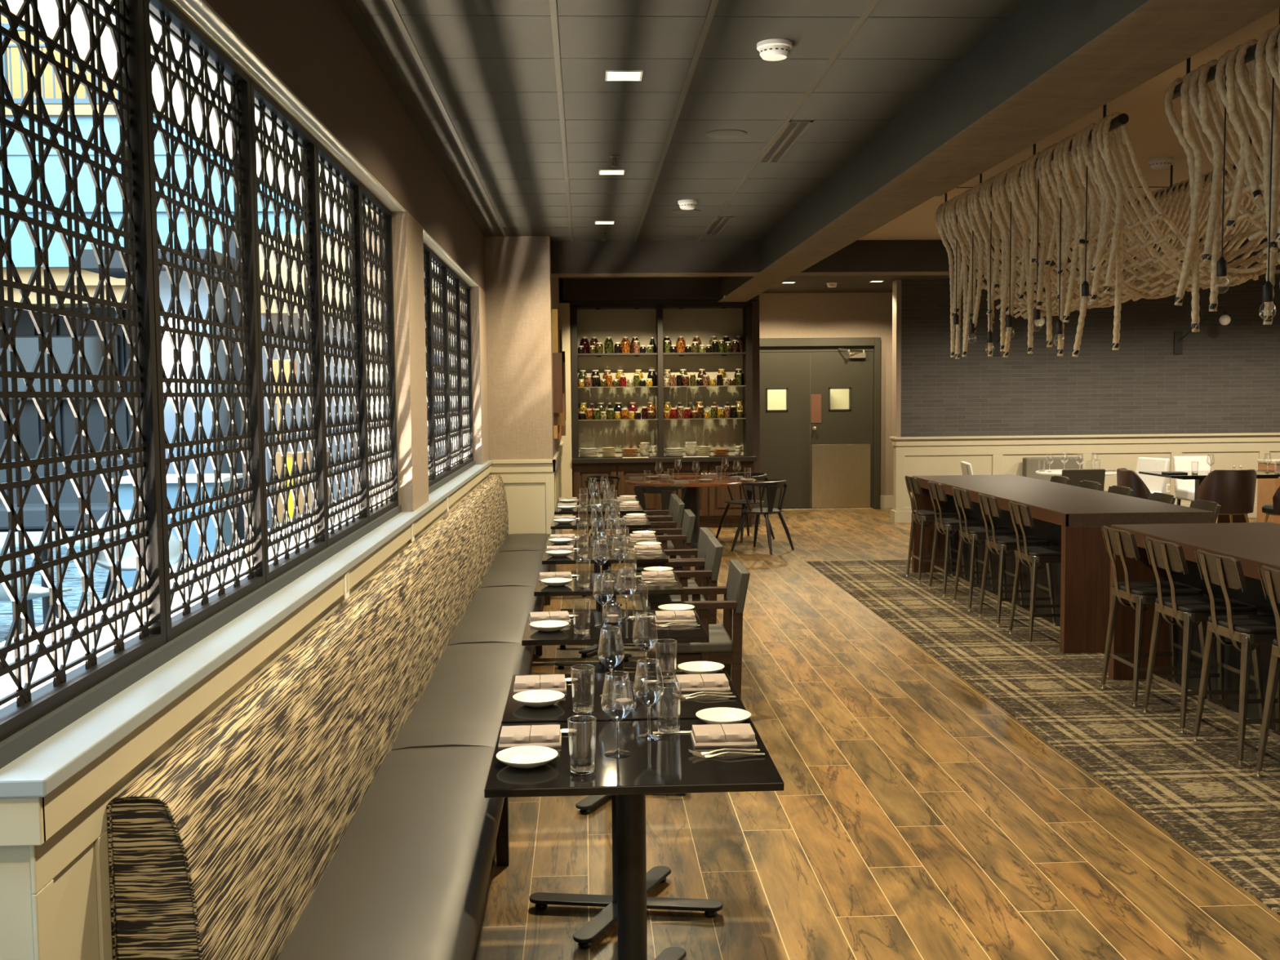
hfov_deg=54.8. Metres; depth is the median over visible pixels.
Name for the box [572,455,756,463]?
countertop
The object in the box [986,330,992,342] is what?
socket
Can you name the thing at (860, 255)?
ceiling beam
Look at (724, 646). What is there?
armchair
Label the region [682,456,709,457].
serving board
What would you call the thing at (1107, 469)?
folded napkin
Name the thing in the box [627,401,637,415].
jar
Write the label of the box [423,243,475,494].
screen
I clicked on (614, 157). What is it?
sprinkler
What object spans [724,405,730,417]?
jar
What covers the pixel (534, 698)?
bread plate
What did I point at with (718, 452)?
plate stack
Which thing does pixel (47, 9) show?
trim
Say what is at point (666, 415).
jar
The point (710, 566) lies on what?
armchair
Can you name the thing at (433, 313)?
trim
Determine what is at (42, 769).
window sill
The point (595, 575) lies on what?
bowl
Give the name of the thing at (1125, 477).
barrel chair
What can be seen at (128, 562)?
shell chair
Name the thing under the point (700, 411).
jar
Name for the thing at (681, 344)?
jar
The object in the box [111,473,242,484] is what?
countertop
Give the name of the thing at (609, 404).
jar
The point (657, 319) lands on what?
display cabinet
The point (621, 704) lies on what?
candle
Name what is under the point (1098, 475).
upholstered armchair
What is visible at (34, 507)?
bench
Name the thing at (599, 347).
jar
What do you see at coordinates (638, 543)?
bread plate
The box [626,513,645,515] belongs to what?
bread plate
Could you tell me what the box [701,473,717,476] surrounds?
folded napkin
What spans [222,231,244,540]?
wall
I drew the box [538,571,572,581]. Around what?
folded napkin
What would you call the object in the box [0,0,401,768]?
window
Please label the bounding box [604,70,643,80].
recessed light
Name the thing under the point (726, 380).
jar
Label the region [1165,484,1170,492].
power outlet
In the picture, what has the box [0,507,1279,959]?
floor
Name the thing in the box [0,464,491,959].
trim
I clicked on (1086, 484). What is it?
counter stool
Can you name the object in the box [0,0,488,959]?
wall
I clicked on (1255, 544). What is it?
table
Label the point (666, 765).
dining table
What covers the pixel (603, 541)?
candle
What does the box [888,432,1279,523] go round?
trim
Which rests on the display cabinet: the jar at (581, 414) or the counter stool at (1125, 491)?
the jar at (581, 414)
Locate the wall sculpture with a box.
[551,309,565,439]
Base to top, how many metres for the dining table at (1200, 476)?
0.750 m
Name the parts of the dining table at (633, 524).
arm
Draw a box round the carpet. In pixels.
[806,560,1279,915]
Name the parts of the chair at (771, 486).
leg, leg, seat, rail, leg, leg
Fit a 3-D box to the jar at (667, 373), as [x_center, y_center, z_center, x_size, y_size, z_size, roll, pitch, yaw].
[0.357,-1.346,16.277,0.124,0.222,0.124,1,4,20]
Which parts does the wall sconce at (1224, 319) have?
arm, globe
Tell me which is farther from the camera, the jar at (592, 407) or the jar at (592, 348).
the jar at (592, 407)
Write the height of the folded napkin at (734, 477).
0.035 m
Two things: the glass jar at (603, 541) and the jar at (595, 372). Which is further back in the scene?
the jar at (595, 372)
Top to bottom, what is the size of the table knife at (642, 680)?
0.006 m
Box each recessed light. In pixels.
[595,221,614,224]
[599,169,625,174]
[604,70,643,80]
[781,281,795,283]
[868,280,884,282]
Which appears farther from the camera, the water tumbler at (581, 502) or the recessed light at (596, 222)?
the water tumbler at (581, 502)
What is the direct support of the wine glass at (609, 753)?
on the dining table at (666, 765)
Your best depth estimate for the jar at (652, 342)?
16.21 m
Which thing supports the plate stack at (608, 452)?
on the countertop
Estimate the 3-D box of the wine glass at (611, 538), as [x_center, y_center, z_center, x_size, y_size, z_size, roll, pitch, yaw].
[-0.201,0.296,8.597,0.090,0.228,0.090,1,4,15]
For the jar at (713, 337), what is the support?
on the display cabinet
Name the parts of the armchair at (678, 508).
armrest, armrest, seat, leg, leg, backrest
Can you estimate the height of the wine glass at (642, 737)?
0.228 m
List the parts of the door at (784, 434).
trim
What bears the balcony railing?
on the trim at (52, 109)
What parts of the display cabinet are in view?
door, door, panel, crown, door, door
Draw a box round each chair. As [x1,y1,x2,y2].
[0,541,71,634]
[93,509,136,599]
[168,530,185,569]
[584,475,630,536]
[633,484,686,528]
[715,472,774,542]
[730,480,794,554]
[960,461,973,475]
[1116,467,1151,499]
[1135,457,1169,493]
[1173,455,1210,505]
[1195,469,1256,523]
[1262,486,1279,522]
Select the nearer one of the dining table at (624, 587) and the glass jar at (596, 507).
the dining table at (624, 587)
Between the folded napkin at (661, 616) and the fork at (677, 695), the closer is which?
the fork at (677, 695)
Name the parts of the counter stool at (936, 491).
leg, post, post, leg, seat, leg, leg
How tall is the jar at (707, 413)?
0.102 m
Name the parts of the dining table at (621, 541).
arm, arm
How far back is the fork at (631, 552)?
7.75 m
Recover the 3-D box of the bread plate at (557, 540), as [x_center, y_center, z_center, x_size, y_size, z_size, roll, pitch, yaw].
[-0.535,0.416,8.354,0.168,0.028,0.168,2,5,37]
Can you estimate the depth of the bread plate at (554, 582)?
6.55 m
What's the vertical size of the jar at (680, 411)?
0.162 m
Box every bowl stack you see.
[639,442,649,457]
[684,441,697,456]
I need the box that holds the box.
[1256,458,1279,524]
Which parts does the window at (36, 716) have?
lattice panel, panel frame, lattice panel, panel frame, lattice panel, panel frame, lattice panel, panel frame, lattice panel, panel frame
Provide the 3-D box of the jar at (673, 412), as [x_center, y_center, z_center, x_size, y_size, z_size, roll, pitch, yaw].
[0.442,-0.874,16.175,0.096,0.142,0.096,2,5,34]
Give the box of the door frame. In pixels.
[759,337,880,509]
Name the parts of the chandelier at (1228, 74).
hanging rod, cord, cord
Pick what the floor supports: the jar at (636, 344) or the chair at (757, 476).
the chair at (757, 476)
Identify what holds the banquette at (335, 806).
on the floor
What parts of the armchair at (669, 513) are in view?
armrest, armrest, backrest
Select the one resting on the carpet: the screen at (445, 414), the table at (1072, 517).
the table at (1072, 517)
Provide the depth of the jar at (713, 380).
16.14 m
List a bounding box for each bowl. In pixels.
[592,574,613,604]
[597,627,624,667]
[600,674,633,721]
[632,615,657,651]
[633,660,664,706]
[639,444,648,447]
[639,448,648,452]
[639,451,648,454]
[640,442,649,444]
[640,447,649,449]
[640,453,649,457]
[684,441,697,444]
[684,444,696,447]
[684,447,696,450]
[684,449,696,453]
[685,453,697,456]
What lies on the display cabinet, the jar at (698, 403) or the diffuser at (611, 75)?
the jar at (698, 403)
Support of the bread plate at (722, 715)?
on the dining table at (666, 765)
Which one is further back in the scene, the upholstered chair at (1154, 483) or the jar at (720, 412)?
the jar at (720, 412)
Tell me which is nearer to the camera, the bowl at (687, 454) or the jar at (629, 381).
the jar at (629, 381)
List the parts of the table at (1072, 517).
panel, panel, panel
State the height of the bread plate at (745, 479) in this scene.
0.028 m
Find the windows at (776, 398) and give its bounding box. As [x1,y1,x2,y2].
[767,388,848,409]
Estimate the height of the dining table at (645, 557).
0.750 m
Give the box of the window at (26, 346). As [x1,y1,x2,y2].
[6,334,121,400]
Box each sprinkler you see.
[600,232,607,240]
[608,155,620,167]
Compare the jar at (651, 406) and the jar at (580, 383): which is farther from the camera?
the jar at (651, 406)
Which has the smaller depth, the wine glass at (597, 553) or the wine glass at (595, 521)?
the wine glass at (597, 553)
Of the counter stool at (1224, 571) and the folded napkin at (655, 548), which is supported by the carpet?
the counter stool at (1224, 571)
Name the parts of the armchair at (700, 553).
seat, leg, armrest, armrest, leg, backrest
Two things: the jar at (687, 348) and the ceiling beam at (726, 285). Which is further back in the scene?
the jar at (687, 348)
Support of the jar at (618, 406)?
on the display cabinet
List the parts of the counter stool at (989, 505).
leg, post, post, leg, seat, leg, leg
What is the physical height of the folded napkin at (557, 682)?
0.035 m
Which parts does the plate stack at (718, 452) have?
plate, plate, plate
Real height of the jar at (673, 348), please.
0.102 m
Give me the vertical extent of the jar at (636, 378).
0.162 m
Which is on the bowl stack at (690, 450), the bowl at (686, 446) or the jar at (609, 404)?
the bowl at (686, 446)
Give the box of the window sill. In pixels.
[0,459,492,798]
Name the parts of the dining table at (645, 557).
arm, arm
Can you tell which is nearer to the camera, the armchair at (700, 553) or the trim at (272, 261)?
the armchair at (700, 553)
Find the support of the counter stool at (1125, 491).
on the carpet
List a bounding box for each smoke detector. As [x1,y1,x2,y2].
[677,200,697,209]
[756,38,791,61]
[826,282,837,287]
[1147,156,1173,169]
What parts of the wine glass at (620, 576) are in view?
stem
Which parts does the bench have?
seat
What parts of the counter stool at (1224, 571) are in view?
leg, post, post, seat, leg, leg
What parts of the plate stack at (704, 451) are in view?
plate, plate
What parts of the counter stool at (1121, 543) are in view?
leg, post, post, leg, seat, leg, leg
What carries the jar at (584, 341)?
on the display cabinet
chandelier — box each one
[934,104,1279,359]
[1164,7,1279,332]
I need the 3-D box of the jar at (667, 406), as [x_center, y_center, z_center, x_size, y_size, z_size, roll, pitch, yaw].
[0.362,-0.922,16.306,0.124,0.222,0.124,2,5,37]
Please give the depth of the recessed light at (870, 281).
16.50 m
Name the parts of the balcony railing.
post, handrail, rail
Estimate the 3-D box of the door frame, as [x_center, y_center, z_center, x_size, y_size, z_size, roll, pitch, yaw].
[2.588,-0.835,18.488,2.000,2.565,0.170,-1,4,-3]
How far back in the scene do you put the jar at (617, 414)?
16.11 m
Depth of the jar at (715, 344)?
16.11 m
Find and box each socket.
[346,572,349,591]
[953,312,959,324]
[968,321,974,333]
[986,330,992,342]
[1006,314,1013,327]
[1033,306,1040,319]
[1055,319,1062,333]
[1081,280,1088,296]
[1216,256,1226,276]
[1262,280,1273,302]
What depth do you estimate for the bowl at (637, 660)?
3.59 m
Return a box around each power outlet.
[343,570,349,599]
[411,522,414,542]
[446,496,448,511]
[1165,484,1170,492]
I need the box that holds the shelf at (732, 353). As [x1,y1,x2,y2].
[662,351,745,355]
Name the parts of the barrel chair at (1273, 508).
leg, seat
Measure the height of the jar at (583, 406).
0.222 m
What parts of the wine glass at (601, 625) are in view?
stem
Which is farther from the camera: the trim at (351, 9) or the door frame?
the door frame
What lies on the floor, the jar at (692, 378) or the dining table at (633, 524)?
the dining table at (633, 524)
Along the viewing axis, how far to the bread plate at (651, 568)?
6.97 m
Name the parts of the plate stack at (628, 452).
plate, plate, plate, plate, plate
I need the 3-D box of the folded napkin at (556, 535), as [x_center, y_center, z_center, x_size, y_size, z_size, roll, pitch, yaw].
[-0.537,0.397,8.583,0.178,0.035,0.140,-1,4,-3]
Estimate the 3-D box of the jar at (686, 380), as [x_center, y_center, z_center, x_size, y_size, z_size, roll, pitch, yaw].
[0.600,-1.300,16.153,0.096,0.142,0.096,3,5,40]
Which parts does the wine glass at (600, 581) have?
stem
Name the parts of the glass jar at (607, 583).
lid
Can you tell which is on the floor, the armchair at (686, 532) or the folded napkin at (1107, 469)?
the armchair at (686, 532)
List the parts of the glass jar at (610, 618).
lid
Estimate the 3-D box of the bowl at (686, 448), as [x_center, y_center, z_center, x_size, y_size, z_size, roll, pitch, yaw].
[0.664,-0.406,16.278,0.160,0.045,0.160,-1,4,-3]
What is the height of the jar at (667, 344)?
0.162 m
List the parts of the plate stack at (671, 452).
plate, plate, plate, plate, plate, plate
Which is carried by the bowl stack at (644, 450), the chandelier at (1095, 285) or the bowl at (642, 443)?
the bowl at (642, 443)
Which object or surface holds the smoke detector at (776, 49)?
attached to the ceiling at (433, 37)
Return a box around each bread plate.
[496,746,558,768]
[512,689,564,707]
[529,620,568,631]
[540,577,572,586]
[545,550,572,556]
[548,537,573,544]
[553,518,574,524]
[557,505,576,510]
[559,499,577,503]
[619,495,636,497]
[621,501,639,502]
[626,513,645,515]
[632,530,655,533]
[635,542,661,545]
[643,566,673,571]
[645,475,658,479]
[657,604,694,610]
[677,661,724,674]
[695,706,751,724]
[697,479,712,482]
[740,478,755,481]
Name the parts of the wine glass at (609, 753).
stem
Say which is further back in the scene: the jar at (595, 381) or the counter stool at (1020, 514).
the jar at (595, 381)
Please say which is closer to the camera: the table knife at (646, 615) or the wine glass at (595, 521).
the table knife at (646, 615)
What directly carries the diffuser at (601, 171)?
attached to the recessed light at (601, 171)
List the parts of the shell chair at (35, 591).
leg, leg, leg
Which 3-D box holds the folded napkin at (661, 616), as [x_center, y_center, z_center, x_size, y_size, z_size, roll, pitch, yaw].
[0.156,0.604,5.484,0.178,0.035,0.140,-1,4,-2]
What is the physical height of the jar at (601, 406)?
0.222 m
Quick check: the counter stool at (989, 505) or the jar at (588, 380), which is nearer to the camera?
the counter stool at (989, 505)
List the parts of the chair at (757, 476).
leg, leg, seat, rail, leg, leg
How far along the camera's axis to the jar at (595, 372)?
16.19 m
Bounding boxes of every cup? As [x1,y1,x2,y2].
[652,452,657,457]
[733,452,741,455]
[734,445,742,448]
[734,448,742,452]
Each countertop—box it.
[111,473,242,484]
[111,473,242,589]
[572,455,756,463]
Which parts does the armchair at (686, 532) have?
armrest, seat, leg, armrest, leg, leg, backrest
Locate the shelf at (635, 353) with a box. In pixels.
[577,352,657,355]
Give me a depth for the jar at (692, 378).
16.12 m
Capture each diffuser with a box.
[595,222,613,223]
[600,170,622,173]
[607,71,640,79]
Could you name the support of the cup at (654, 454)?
on the cup stack at (653, 449)
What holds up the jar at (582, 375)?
on the display cabinet
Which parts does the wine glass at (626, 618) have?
stem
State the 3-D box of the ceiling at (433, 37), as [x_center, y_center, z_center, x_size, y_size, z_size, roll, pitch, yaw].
[4.551,-2.124,7.888,12.150,0.100,21.600,-1,4,-3]
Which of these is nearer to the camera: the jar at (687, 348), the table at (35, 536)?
the table at (35, 536)
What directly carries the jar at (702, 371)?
on the display cabinet
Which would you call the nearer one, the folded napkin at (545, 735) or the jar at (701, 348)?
the folded napkin at (545, 735)
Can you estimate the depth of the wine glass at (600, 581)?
6.60 m
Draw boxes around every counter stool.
[904,475,966,583]
[927,480,994,596]
[951,486,1023,611]
[977,493,1057,627]
[1007,500,1061,645]
[1049,475,1070,484]
[1079,480,1101,490]
[1099,525,1212,706]
[1107,485,1133,496]
[1142,536,1264,733]
[1148,492,1175,504]
[1189,499,1220,523]
[1191,549,1279,766]
[1253,565,1279,777]
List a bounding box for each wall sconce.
[161,317,185,400]
[992,316,1044,355]
[1173,306,1231,354]
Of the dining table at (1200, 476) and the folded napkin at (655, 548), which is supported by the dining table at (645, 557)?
the folded napkin at (655, 548)
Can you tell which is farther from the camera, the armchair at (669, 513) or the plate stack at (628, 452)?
the plate stack at (628, 452)
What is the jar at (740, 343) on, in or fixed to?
on the display cabinet
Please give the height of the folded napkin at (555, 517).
0.035 m
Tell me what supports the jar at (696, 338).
on the display cabinet
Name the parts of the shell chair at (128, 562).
leg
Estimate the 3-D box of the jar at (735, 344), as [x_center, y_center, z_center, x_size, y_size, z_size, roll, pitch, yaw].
[1.243,-1.750,16.151,0.080,0.162,0.080,0,4,9]
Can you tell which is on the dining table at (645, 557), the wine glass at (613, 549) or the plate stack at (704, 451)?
the wine glass at (613, 549)
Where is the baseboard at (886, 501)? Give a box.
[880,495,893,508]
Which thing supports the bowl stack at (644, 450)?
on the countertop
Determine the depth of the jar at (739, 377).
16.15 m
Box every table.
[0,530,133,640]
[484,718,784,959]
[501,671,750,949]
[521,610,708,814]
[533,572,684,673]
[542,546,668,673]
[545,534,661,657]
[550,516,650,612]
[554,504,643,596]
[555,497,639,573]
[624,475,756,548]
[911,474,1212,653]
[1035,469,1116,475]
[1108,522,1279,731]
[1138,470,1279,523]
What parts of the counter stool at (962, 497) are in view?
leg, post, post, leg, seat, leg, leg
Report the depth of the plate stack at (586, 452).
16.15 m
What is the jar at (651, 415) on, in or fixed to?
on the display cabinet
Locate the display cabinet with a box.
[566,299,756,529]
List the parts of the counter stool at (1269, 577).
leg, post, seat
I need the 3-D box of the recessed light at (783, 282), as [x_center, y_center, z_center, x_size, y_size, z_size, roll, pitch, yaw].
[1.992,-2.647,16.565,0.170,0.008,0.170,-1,4,-3]
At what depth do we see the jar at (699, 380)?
16.13 m
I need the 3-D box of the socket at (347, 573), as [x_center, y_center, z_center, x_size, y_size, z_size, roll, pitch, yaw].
[-1.065,0.373,4.502,0.002,0.068,0.034,-1,4,-3]
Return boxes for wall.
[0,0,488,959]
[0,4,117,105]
[13,308,131,458]
[159,271,229,474]
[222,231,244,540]
[262,313,453,528]
[484,235,560,534]
[559,282,759,524]
[562,278,718,302]
[759,292,893,495]
[893,277,1279,510]
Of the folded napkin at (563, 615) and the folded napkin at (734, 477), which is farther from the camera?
the folded napkin at (734, 477)
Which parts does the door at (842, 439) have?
push plate, window trim, kick plate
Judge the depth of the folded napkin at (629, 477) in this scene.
14.37 m
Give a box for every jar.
[577,345,584,353]
[577,369,586,381]
[577,378,584,386]
[578,402,587,414]
[578,411,585,419]
[579,337,589,353]
[584,376,591,386]
[585,408,592,419]
[589,336,598,348]
[589,345,595,353]
[589,403,594,412]
[591,369,599,386]
[591,375,599,386]
[592,408,599,419]
[593,499,603,510]
[595,342,603,353]
[595,402,605,413]
[596,529,608,544]
[600,378,606,386]
[600,411,606,419]
[601,568,617,587]
[602,369,612,386]
[604,336,613,353]
[604,601,622,623]
[605,403,611,419]
[606,373,612,386]
[606,408,613,419]
[610,676,636,711]
[612,378,618,386]
[613,342,621,353]
[613,402,622,418]
[613,411,620,419]
[615,369,624,386]
[619,375,626,386]
[620,408,628,419]
[621,336,630,353]
[626,378,633,386]
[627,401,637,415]
[628,411,635,419]
[630,336,639,353]
[633,340,639,353]
[633,373,639,386]
[635,369,643,386]
[635,411,641,418]
[639,378,645,386]
[640,345,646,352]
[641,406,647,418]
[646,345,653,352]
[646,378,652,386]
[646,401,655,418]
[647,369,656,386]
[647,411,653,418]
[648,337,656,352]
[662,336,671,352]
[663,340,670,352]
[663,368,671,380]
[663,377,669,386]
[663,401,671,413]
[663,410,670,418]
[669,373,675,386]
[670,344,676,352]
[670,408,677,418]
[675,336,685,352]
[675,373,682,386]
[677,406,684,418]
[679,368,687,386]
[682,374,689,386]
[684,344,691,352]
[684,407,691,418]
[688,402,693,413]
[689,373,696,386]
[691,341,698,352]
[691,410,697,418]
[692,335,701,346]
[694,401,704,413]
[696,377,702,386]
[697,368,706,386]
[697,405,704,418]
[698,344,705,352]
[702,374,710,386]
[704,410,711,418]
[705,344,711,352]
[709,335,718,346]
[710,377,716,385]
[711,339,718,352]
[711,405,716,417]
[716,368,726,385]
[716,373,722,385]
[716,407,724,417]
[718,339,724,352]
[722,335,730,352]
[723,377,728,385]
[724,341,732,352]
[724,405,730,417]
[729,377,735,385]
[730,405,737,417]
[732,339,737,351]
[733,368,743,385]
[735,335,743,351]
[735,400,743,417]
[736,373,742,385]
[737,409,743,417]
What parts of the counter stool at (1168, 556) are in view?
leg, post, post, leg, seat, leg, leg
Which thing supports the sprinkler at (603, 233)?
attached to the ceiling at (433, 37)
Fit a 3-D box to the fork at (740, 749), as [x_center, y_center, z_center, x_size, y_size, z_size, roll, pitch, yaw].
[0.235,0.755,3.441,0.200,0.013,0.025,-1,4,-6]
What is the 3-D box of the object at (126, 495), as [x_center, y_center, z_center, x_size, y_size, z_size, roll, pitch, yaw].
[-4.143,0.501,11.109,1.000,1.070,0.650,-1,4,-3]
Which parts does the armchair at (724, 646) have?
seat frame, armrest, armrest, seat, leg, leg, rail, leg, leg, backrest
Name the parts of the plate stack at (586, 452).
plate, plate, plate, plate, plate, plate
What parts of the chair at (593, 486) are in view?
leg, rail, leg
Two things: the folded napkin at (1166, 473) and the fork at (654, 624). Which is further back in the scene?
the folded napkin at (1166, 473)
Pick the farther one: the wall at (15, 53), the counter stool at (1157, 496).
the wall at (15, 53)
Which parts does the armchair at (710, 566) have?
armrest, seat, armrest, leg, leg, leg, leg, backrest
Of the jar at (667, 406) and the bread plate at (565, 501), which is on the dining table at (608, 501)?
the bread plate at (565, 501)
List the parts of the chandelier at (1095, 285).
hanging rod, cord, cord, hanging rod, cord, cord, hanging rod, cord, cord, cord, hanging rod, hanging rod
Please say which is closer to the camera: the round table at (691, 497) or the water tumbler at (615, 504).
the water tumbler at (615, 504)
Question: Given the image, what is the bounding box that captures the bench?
[0,457,133,532]
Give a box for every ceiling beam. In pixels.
[550,238,1279,273]
[717,275,754,301]
[759,143,869,271]
[869,0,1148,195]
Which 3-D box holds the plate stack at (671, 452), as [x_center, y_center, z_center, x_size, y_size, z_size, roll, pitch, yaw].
[0.450,-0.364,16.271,0.257,0.111,0.254,-1,4,-3]
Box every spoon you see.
[539,678,577,681]
[560,728,577,733]
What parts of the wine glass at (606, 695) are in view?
stem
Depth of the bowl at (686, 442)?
16.22 m
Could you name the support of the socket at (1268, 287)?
attached to the chandelier at (1228, 74)
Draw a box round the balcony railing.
[1,22,118,104]
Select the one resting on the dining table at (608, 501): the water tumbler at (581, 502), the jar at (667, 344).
the water tumbler at (581, 502)
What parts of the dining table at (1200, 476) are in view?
support plate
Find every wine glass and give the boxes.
[590,493,601,522]
[590,507,603,542]
[591,517,605,554]
[592,539,608,583]
[592,573,613,627]
[597,626,624,698]
[600,671,633,758]
[602,491,613,519]
[604,506,617,539]
[606,515,620,551]
[611,535,627,578]
[616,567,636,620]
[632,612,657,679]
[633,657,664,741]
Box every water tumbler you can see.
[567,715,596,774]
[570,664,595,713]
[572,598,591,634]
[575,559,590,587]
[576,533,588,557]
[577,505,587,524]
[577,522,588,545]
[578,493,587,510]
[579,488,587,503]
[608,489,616,506]
[610,501,620,519]
[615,516,626,537]
[617,527,628,550]
[622,549,636,576]
[631,583,648,617]
[654,638,676,683]
[655,681,681,733]
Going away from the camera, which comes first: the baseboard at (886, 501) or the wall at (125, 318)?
the wall at (125, 318)
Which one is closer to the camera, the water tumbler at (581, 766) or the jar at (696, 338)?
the water tumbler at (581, 766)
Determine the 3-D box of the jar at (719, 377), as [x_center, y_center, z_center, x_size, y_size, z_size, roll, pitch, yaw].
[1.043,-1.315,16.172,0.080,0.162,0.080,0,4,9]
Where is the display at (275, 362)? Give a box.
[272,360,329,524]
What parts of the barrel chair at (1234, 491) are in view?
leg, seat, leg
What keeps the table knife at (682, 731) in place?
on the dining table at (666, 765)
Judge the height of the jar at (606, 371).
0.222 m
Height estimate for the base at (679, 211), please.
0.008 m
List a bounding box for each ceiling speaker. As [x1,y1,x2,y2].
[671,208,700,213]
[705,128,746,138]
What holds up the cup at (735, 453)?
on the cup stack at (739, 448)
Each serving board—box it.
[622,457,648,457]
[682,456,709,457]
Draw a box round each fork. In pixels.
[631,551,662,554]
[638,579,675,582]
[640,580,678,582]
[651,622,697,626]
[653,623,700,626]
[672,691,732,697]
[675,693,736,699]
[688,748,759,755]
[692,751,764,758]
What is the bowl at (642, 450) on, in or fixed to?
on the bowl stack at (644, 450)
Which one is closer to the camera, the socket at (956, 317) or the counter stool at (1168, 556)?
the counter stool at (1168, 556)
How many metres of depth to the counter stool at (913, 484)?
11.35 m
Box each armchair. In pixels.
[620,493,679,535]
[622,498,684,549]
[626,509,695,579]
[635,536,723,624]
[640,527,715,595]
[646,559,750,699]
[1061,468,1107,492]
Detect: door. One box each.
[760,351,810,509]
[810,347,872,508]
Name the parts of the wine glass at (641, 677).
stem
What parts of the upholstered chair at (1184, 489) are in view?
leg, seat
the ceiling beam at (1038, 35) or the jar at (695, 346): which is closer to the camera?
the ceiling beam at (1038, 35)
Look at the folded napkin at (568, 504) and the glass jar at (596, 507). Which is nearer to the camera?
the glass jar at (596, 507)
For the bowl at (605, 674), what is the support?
on the wine glass at (609, 753)
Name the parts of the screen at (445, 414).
lattice panel, panel frame, lattice panel, panel frame, lattice panel, panel frame, lattice panel, panel frame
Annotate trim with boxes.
[0,0,438,288]
[0,115,334,268]
[0,307,132,458]
[0,461,453,709]
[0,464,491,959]
[3,267,126,307]
[4,104,159,115]
[80,248,235,278]
[258,233,450,315]
[337,0,491,236]
[363,14,1007,236]
[385,0,879,241]
[432,313,436,457]
[489,441,563,572]
[559,302,573,530]
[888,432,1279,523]
[892,280,901,437]
[956,186,1209,187]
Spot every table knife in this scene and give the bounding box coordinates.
[629,615,653,617]
[642,680,675,681]
[653,730,692,733]
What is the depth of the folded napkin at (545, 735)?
3.53 m
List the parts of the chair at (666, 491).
rail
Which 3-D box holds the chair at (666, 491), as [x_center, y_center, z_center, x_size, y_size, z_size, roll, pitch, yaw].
[0.213,0.438,13.305,0.558,0.794,0.535,1,4,19]
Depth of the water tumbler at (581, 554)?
7.62 m
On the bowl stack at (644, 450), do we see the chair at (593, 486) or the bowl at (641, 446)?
the bowl at (641, 446)
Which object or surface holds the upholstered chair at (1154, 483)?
on the floor
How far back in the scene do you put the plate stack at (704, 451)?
16.23 m
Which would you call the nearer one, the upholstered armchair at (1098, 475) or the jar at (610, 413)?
the upholstered armchair at (1098, 475)
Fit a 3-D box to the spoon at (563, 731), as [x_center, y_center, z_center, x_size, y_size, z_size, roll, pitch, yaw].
[-0.274,0.747,3.659,0.175,0.011,0.040,-1,4,-11]
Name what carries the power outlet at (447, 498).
attached to the wall at (313, 46)
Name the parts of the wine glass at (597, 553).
stem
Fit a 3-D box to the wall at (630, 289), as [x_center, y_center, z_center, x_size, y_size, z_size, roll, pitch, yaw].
[-0.003,-2.461,16.061,1.990,0.265,0.450,-1,4,-3]
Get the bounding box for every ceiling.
[355,0,1279,293]
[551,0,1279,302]
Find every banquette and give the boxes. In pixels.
[106,474,551,959]
[1022,457,1082,481]
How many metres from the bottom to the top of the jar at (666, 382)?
0.102 m
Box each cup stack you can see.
[650,445,657,457]
[733,445,742,455]
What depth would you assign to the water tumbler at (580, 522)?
9.59 m
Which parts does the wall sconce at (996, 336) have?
arm, globe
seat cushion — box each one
[276,746,504,959]
[391,642,532,750]
[448,586,543,655]
[480,551,550,596]
[497,533,551,552]
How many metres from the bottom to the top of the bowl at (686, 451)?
0.045 m
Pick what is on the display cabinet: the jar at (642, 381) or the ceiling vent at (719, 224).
the jar at (642, 381)
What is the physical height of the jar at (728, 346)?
0.142 m
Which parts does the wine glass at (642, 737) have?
stem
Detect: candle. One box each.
[599,539,606,544]
[604,580,614,586]
[606,614,618,622]
[615,697,631,710]
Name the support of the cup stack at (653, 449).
on the countertop
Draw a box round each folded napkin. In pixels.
[497,724,561,749]
[513,674,566,693]
[528,610,570,623]
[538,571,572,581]
[546,545,573,552]
[549,533,575,540]
[553,515,576,521]
[556,502,577,508]
[558,497,577,502]
[616,496,635,501]
[618,502,639,507]
[622,515,646,520]
[628,476,644,479]
[629,533,656,540]
[633,544,662,552]
[640,570,675,580]
[653,474,671,478]
[654,610,696,622]
[670,480,688,484]
[674,673,730,692]
[690,723,756,747]
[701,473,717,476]
[728,475,744,479]
[1105,468,1115,472]
[1161,471,1187,474]
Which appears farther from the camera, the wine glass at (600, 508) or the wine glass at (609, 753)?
the wine glass at (600, 508)
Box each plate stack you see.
[579,448,598,457]
[602,447,615,457]
[622,448,638,457]
[664,448,684,457]
[697,445,711,456]
[713,448,728,456]
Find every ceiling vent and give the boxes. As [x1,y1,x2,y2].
[703,216,733,235]
[758,120,813,162]
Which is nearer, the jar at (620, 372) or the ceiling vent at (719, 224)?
the ceiling vent at (719, 224)
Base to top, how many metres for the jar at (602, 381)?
0.102 m

